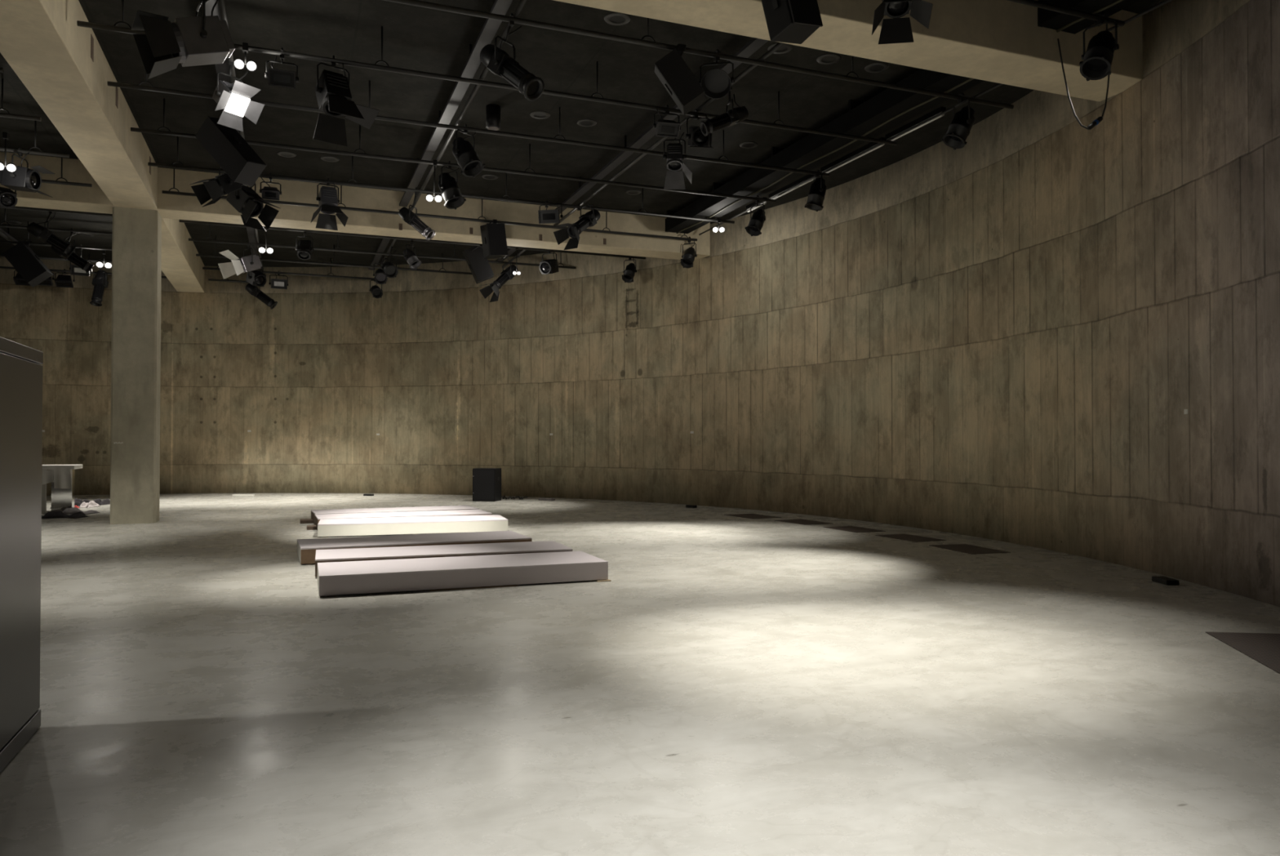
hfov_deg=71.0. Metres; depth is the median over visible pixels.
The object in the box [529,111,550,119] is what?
recessed light
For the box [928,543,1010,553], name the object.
floor panel
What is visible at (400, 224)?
trim
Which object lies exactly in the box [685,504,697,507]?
cable box
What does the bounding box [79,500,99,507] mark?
crumpled cloth
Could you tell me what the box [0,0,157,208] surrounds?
ceiling beam
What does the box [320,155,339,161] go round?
recessed light
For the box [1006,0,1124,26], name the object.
pipe
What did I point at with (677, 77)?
loudspeaker
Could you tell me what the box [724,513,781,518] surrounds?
floor panel
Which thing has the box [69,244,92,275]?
light
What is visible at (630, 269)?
can
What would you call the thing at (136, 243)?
column
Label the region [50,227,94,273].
light
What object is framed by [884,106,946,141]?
tube light
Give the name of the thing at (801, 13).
grille
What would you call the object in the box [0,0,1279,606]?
wall
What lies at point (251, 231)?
light
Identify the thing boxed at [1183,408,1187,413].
tag
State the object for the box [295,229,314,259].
lamp
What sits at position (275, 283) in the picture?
light
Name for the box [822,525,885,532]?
floor panel
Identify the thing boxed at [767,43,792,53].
recessed light
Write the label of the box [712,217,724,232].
work light
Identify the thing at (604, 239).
trim
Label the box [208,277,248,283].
pipe
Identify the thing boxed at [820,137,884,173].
tube light
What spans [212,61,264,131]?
lamp
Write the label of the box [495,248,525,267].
cable tray
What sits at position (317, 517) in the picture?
plinth
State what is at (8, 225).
pipe
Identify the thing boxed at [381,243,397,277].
can
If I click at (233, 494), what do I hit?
wood strip
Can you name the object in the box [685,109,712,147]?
lamp
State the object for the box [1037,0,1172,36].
lighting trunking
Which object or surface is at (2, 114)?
pipe
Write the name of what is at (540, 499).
wood strip
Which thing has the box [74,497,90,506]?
crumpled cloth
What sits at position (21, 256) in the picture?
loudspeaker
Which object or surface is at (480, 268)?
loudspeaker
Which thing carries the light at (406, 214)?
hanging from the pipe at (153, 164)
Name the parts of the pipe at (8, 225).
hanger rod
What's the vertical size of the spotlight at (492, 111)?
0.352 m
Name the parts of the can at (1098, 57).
colour frame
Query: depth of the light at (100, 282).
23.76 m
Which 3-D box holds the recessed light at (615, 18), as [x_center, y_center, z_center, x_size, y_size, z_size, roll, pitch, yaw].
[-0.284,-5.121,11.238,0.340,0.014,0.340,0,-1,-21]
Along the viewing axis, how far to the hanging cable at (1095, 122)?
10.00 m
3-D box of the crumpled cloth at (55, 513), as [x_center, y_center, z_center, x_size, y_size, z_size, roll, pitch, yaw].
[-12.062,1.781,18.647,1.043,0.143,0.660,0,-1,0]
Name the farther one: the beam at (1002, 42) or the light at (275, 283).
the light at (275, 283)
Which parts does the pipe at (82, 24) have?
hanger rod, hanger rod, hanger rod, hanger rod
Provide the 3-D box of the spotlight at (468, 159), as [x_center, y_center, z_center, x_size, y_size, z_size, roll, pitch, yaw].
[-2.628,-4.225,13.663,0.537,0.806,0.414,0,-1,24]
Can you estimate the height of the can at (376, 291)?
0.721 m
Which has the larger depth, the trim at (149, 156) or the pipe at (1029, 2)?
the trim at (149, 156)
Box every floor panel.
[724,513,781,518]
[776,518,831,524]
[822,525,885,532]
[875,533,946,542]
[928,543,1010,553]
[1205,631,1279,673]
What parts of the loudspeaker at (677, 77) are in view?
hanging frame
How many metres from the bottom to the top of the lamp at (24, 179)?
0.760 m
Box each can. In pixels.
[368,280,382,297]
[373,257,387,284]
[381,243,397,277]
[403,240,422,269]
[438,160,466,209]
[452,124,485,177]
[622,255,636,282]
[680,236,697,267]
[744,195,765,235]
[804,169,826,211]
[940,93,974,150]
[1079,12,1119,81]
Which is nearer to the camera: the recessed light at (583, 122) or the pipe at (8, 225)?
the recessed light at (583, 122)
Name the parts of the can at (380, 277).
colour frame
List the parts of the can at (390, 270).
colour frame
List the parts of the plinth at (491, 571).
panel, panel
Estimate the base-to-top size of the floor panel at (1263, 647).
0.006 m
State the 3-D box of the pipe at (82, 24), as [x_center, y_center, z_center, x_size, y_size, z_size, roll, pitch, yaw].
[-1.155,-4.831,12.293,11.300,0.560,0.060,0,-1,-21]
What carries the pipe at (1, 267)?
hanging from the ceiling
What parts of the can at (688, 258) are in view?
colour frame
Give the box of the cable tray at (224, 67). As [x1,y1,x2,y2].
[204,0,251,187]
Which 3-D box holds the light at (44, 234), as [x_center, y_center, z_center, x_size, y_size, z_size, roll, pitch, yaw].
[-12.165,-4.070,18.547,0.856,0.982,0.352,1,-1,-38]
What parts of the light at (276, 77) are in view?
plate, frame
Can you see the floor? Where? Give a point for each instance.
(735, 686)
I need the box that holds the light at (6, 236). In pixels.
[0,227,38,256]
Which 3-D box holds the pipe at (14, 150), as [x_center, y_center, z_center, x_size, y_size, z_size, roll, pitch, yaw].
[-12.237,-4.809,13.942,5.780,0.560,0.060,0,-1,-21]
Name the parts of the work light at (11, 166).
stem, bulb glass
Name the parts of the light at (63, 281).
plate, frame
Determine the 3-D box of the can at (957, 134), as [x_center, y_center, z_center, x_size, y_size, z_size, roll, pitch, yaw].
[4.428,-4.265,12.439,0.457,0.760,0.387,0,-1,-21]
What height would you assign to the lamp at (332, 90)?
1.078 m
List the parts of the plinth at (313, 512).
panel, panel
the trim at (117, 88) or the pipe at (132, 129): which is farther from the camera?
the pipe at (132, 129)
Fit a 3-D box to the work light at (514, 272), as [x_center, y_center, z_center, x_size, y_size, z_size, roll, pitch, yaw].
[-3.049,-4.137,22.149,0.200,0.708,0.129,0,-1,-21]
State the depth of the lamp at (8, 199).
15.59 m
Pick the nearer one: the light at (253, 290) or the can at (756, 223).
the can at (756, 223)
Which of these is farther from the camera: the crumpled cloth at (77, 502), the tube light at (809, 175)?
the crumpled cloth at (77, 502)
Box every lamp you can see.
[0,146,54,197]
[0,186,17,208]
[131,0,235,79]
[190,166,243,207]
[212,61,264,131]
[217,240,262,279]
[226,182,279,231]
[245,257,266,286]
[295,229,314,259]
[311,177,348,230]
[312,55,379,146]
[538,248,559,274]
[662,121,692,189]
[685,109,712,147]
[698,49,734,98]
[871,0,933,44]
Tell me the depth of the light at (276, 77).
10.94 m
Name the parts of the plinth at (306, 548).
panel, panel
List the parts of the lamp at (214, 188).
barn door, barn door, barn door, barn door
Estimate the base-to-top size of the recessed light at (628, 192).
0.014 m
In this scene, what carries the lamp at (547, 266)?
hanging from the pipe at (180, 220)
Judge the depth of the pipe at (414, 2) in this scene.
10.90 m
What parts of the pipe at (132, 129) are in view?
hanger rod, hanger rod, hanger rod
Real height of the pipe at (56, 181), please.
0.560 m
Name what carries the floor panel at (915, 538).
on the floor
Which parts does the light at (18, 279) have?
plate, frame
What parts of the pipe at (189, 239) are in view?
hanger rod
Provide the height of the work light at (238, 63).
0.302 m
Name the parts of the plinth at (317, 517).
panel, panel, panel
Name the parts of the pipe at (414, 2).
hanger rod, hanger rod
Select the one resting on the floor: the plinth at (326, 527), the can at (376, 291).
the plinth at (326, 527)
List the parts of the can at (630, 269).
colour frame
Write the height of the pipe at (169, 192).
0.560 m
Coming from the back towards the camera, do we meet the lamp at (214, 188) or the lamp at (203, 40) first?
the lamp at (214, 188)
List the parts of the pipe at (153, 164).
hanger rod, hanger rod, hanger rod, hanger rod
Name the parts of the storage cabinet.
panel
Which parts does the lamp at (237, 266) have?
barn door, barn door, barn door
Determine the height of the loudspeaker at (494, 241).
0.841 m
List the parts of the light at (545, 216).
plate, frame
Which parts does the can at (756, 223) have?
colour frame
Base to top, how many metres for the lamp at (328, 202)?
0.918 m
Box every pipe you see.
[0,78,41,120]
[0,120,69,157]
[0,205,112,217]
[0,208,112,235]
[0,221,111,250]
[0,240,111,263]
[0,253,166,278]
[41,156,92,186]
[76,0,897,145]
[106,71,829,176]
[130,98,776,202]
[147,136,734,223]
[162,168,697,240]
[179,219,645,258]
[188,224,575,268]
[195,235,471,274]
[202,249,374,279]
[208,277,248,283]
[383,0,1013,109]
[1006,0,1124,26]
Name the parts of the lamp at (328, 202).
barn door, barn door, barn door, barn door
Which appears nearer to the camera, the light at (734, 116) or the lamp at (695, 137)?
the light at (734, 116)
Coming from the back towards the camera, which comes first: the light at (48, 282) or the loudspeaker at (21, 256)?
the light at (48, 282)
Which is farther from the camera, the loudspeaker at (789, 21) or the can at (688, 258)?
the can at (688, 258)
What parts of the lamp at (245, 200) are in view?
barn door, barn door, barn door, barn door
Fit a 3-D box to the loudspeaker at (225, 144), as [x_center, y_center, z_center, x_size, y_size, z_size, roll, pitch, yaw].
[-5.964,-4.121,13.077,0.994,1.170,0.431,0,-1,11]
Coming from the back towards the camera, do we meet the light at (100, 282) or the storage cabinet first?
the light at (100, 282)
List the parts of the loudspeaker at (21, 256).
hanging frame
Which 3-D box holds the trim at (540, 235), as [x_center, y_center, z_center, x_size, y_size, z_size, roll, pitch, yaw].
[-2.231,-4.274,20.137,0.070,0.140,0.010,0,-1,-21]
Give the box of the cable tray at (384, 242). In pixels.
[368,238,396,270]
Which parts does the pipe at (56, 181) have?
hanger rod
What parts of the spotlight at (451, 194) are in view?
colour frame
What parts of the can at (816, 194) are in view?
colour frame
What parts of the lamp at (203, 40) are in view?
barn door, barn door, barn door, barn door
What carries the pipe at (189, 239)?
hanging from the ceiling
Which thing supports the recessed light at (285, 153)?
in the ceiling
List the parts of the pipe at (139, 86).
hanger rod, hanger rod, hanger rod, hanger rod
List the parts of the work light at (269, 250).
bulb glass, stem, bulb glass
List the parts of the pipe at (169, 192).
hanger rod, hanger rod, hanger rod, hanger rod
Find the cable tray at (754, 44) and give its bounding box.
[553,37,785,225]
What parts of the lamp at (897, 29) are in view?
barn door, barn door, barn door, barn door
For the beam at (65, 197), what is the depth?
18.91 m
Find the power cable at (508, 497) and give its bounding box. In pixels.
[501,494,527,499]
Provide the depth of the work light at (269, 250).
20.04 m
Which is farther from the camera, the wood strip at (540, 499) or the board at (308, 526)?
the wood strip at (540, 499)
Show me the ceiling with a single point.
(418, 38)
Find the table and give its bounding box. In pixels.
[41,464,82,511]
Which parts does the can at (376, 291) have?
colour frame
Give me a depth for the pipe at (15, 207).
18.60 m
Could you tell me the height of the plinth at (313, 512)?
0.220 m
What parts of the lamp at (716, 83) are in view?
lamp shade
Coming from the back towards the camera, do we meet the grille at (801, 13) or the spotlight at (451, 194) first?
the spotlight at (451, 194)
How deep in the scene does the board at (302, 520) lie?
17.28 m
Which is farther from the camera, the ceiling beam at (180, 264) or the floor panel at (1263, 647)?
the ceiling beam at (180, 264)
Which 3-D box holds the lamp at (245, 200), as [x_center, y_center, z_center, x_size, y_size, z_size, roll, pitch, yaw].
[-6.907,-4.059,15.923,0.876,1.077,0.509,0,-1,24]
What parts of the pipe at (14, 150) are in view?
hanger rod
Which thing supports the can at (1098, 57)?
hanging from the pipe at (1029, 2)
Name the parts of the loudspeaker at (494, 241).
hanging frame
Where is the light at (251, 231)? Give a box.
[246,227,262,271]
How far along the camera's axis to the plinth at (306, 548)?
12.35 m
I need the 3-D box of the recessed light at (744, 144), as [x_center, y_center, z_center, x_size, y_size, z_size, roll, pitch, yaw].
[1.943,-5.055,16.032,0.340,0.014,0.340,0,-1,-21]
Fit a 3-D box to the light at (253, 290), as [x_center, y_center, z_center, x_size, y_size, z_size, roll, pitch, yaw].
[-10.678,-3.908,25.285,0.857,1.120,0.366,0,-1,-3]
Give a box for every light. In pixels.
[0,132,17,172]
[0,227,38,256]
[13,270,30,285]
[26,208,75,256]
[38,271,54,285]
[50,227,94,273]
[53,268,75,287]
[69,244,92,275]
[89,258,108,306]
[95,249,111,268]
[233,42,257,71]
[244,269,277,309]
[246,227,262,271]
[257,226,273,253]
[259,172,281,200]
[265,47,298,88]
[269,270,288,288]
[276,151,296,157]
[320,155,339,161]
[398,186,435,240]
[425,159,442,202]
[479,252,519,302]
[480,13,544,101]
[481,173,497,179]
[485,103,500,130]
[512,246,520,274]
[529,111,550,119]
[537,200,563,223]
[553,202,599,249]
[576,119,596,126]
[604,12,631,25]
[625,190,640,194]
[652,105,680,137]
[699,86,748,136]
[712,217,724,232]
[739,142,758,148]
[746,197,767,212]
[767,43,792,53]
[768,170,815,199]
[816,53,840,64]
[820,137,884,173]
[864,62,888,72]
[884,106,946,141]
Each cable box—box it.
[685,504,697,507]
[1151,575,1179,584]
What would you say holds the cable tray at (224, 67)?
hanging from the ceiling
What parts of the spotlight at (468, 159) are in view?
colour frame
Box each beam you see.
[0,151,710,259]
[399,0,527,211]
[553,0,1142,102]
[665,68,1003,235]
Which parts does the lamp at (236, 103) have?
knob, barn door, barn door, barn door, barn door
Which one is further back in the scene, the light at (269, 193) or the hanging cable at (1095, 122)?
the light at (269, 193)
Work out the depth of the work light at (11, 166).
14.01 m
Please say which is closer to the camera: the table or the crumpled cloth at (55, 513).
the crumpled cloth at (55, 513)
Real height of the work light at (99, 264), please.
0.434 m
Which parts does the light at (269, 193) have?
frame, plate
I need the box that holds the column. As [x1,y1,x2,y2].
[110,206,161,524]
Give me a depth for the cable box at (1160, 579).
9.98 m
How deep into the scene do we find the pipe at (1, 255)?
23.50 m
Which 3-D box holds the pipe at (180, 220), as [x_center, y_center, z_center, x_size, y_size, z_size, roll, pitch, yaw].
[-4.917,-4.706,21.408,10.870,0.560,0.060,0,-1,-21]
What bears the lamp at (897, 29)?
hanging from the pipe at (1029, 2)
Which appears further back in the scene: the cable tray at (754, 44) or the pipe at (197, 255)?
the pipe at (197, 255)
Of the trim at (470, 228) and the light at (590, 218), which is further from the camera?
the trim at (470, 228)
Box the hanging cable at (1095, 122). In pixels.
[1057,38,1112,129]
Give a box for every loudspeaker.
[2,240,53,287]
[195,115,266,186]
[462,243,493,284]
[472,467,501,501]
[480,219,507,258]
[654,43,706,115]
[761,0,822,44]
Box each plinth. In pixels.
[297,530,532,564]
[311,505,479,522]
[314,509,492,528]
[315,540,572,576]
[317,514,507,537]
[317,550,611,595]
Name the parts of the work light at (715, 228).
bulb glass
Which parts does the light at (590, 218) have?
barn door, barn door, barn door, barn door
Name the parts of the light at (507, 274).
barn door, barn door, barn door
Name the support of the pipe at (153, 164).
hanging from the ceiling
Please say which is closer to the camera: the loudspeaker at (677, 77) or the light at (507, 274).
the loudspeaker at (677, 77)
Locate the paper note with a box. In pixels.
[113,441,124,444]
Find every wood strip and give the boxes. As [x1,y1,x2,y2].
[232,493,255,495]
[537,497,555,500]
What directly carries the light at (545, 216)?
hanging from the pipe at (153, 164)
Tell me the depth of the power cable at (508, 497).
24.29 m
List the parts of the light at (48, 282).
frame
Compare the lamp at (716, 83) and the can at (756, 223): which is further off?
the can at (756, 223)
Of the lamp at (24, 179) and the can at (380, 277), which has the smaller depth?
the lamp at (24, 179)
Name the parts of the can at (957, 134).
colour frame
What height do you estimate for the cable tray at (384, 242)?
0.478 m
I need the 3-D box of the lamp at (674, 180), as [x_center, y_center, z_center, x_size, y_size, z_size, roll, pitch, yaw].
[0.571,-4.193,13.702,0.442,1.020,0.434,0,-1,2]
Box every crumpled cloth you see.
[41,510,88,518]
[45,506,98,514]
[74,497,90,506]
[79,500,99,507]
[93,497,110,505]
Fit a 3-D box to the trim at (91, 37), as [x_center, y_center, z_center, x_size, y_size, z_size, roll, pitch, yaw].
[-7.038,-4.876,11.516,0.010,0.300,0.160,0,-1,-21]
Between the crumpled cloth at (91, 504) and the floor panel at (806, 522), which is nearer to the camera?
the floor panel at (806, 522)
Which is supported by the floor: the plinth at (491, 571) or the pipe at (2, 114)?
the plinth at (491, 571)
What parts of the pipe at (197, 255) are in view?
hanger rod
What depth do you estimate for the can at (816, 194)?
15.86 m
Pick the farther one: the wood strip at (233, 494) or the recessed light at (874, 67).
the wood strip at (233, 494)
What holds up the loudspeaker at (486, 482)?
on the floor
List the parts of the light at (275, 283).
plate, frame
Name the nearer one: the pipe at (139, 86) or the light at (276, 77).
the light at (276, 77)
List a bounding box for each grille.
[473,469,493,500]
[787,0,822,26]
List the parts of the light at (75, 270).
frame, plate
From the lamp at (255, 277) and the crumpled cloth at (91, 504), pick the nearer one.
the crumpled cloth at (91, 504)
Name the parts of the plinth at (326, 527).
panel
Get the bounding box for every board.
[300,518,314,523]
[306,524,317,529]
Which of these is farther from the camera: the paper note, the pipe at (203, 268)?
the pipe at (203, 268)
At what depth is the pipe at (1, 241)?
21.75 m
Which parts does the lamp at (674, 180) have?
barn door, barn door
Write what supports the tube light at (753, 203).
attached to the ceiling beam at (891, 108)
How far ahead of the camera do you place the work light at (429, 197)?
15.42 m
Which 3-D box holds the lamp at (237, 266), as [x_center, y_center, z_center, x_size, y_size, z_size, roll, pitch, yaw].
[-9.579,-4.049,21.574,0.686,0.942,0.887,-1,-1,40]
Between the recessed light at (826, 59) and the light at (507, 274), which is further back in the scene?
the light at (507, 274)
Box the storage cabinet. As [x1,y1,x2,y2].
[0,336,43,772]
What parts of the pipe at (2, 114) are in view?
hanger rod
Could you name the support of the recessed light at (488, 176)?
in the ceiling
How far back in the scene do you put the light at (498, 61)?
10.07 m
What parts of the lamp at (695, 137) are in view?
barn door, barn door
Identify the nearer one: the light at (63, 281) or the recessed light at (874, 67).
the recessed light at (874, 67)
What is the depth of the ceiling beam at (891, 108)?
14.71 m
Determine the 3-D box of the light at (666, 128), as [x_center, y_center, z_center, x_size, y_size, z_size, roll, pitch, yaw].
[0.389,-4.406,12.870,0.403,0.467,0.270,0,-1,-13]
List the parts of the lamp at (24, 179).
barn door, barn door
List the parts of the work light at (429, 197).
bulb glass, stem, bulb glass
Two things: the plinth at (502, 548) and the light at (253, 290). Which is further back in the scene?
the light at (253, 290)
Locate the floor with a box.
[0,493,1279,855]
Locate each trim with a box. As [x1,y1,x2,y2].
[90,34,93,62]
[115,86,118,107]
[149,155,151,174]
[399,223,402,230]
[469,227,472,234]
[538,234,542,240]
[603,238,606,244]
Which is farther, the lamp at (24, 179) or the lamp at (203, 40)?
the lamp at (24, 179)
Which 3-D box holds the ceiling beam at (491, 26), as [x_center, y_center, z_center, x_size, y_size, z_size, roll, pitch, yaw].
[-3.043,-4.843,14.076,0.250,0.478,10.500,0,-1,-21]
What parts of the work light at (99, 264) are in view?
bulb glass, bulb glass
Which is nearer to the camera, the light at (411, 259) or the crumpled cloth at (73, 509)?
the crumpled cloth at (73, 509)
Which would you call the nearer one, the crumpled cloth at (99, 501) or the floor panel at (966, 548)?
the floor panel at (966, 548)
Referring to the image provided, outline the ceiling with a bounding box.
[0,0,1160,266]
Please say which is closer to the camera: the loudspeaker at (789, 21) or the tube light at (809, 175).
the loudspeaker at (789, 21)
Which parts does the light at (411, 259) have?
colour frame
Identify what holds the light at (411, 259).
hanging from the pipe at (180, 220)
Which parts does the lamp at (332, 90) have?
knob, barn door, barn door, barn door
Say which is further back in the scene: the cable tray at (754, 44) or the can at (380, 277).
the can at (380, 277)
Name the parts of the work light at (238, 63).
bulb glass, stem, bulb glass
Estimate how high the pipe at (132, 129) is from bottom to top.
0.560 m
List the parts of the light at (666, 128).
plate, frame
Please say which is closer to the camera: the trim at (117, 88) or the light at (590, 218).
the trim at (117, 88)
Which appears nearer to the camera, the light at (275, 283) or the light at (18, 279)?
the light at (18, 279)
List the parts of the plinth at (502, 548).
panel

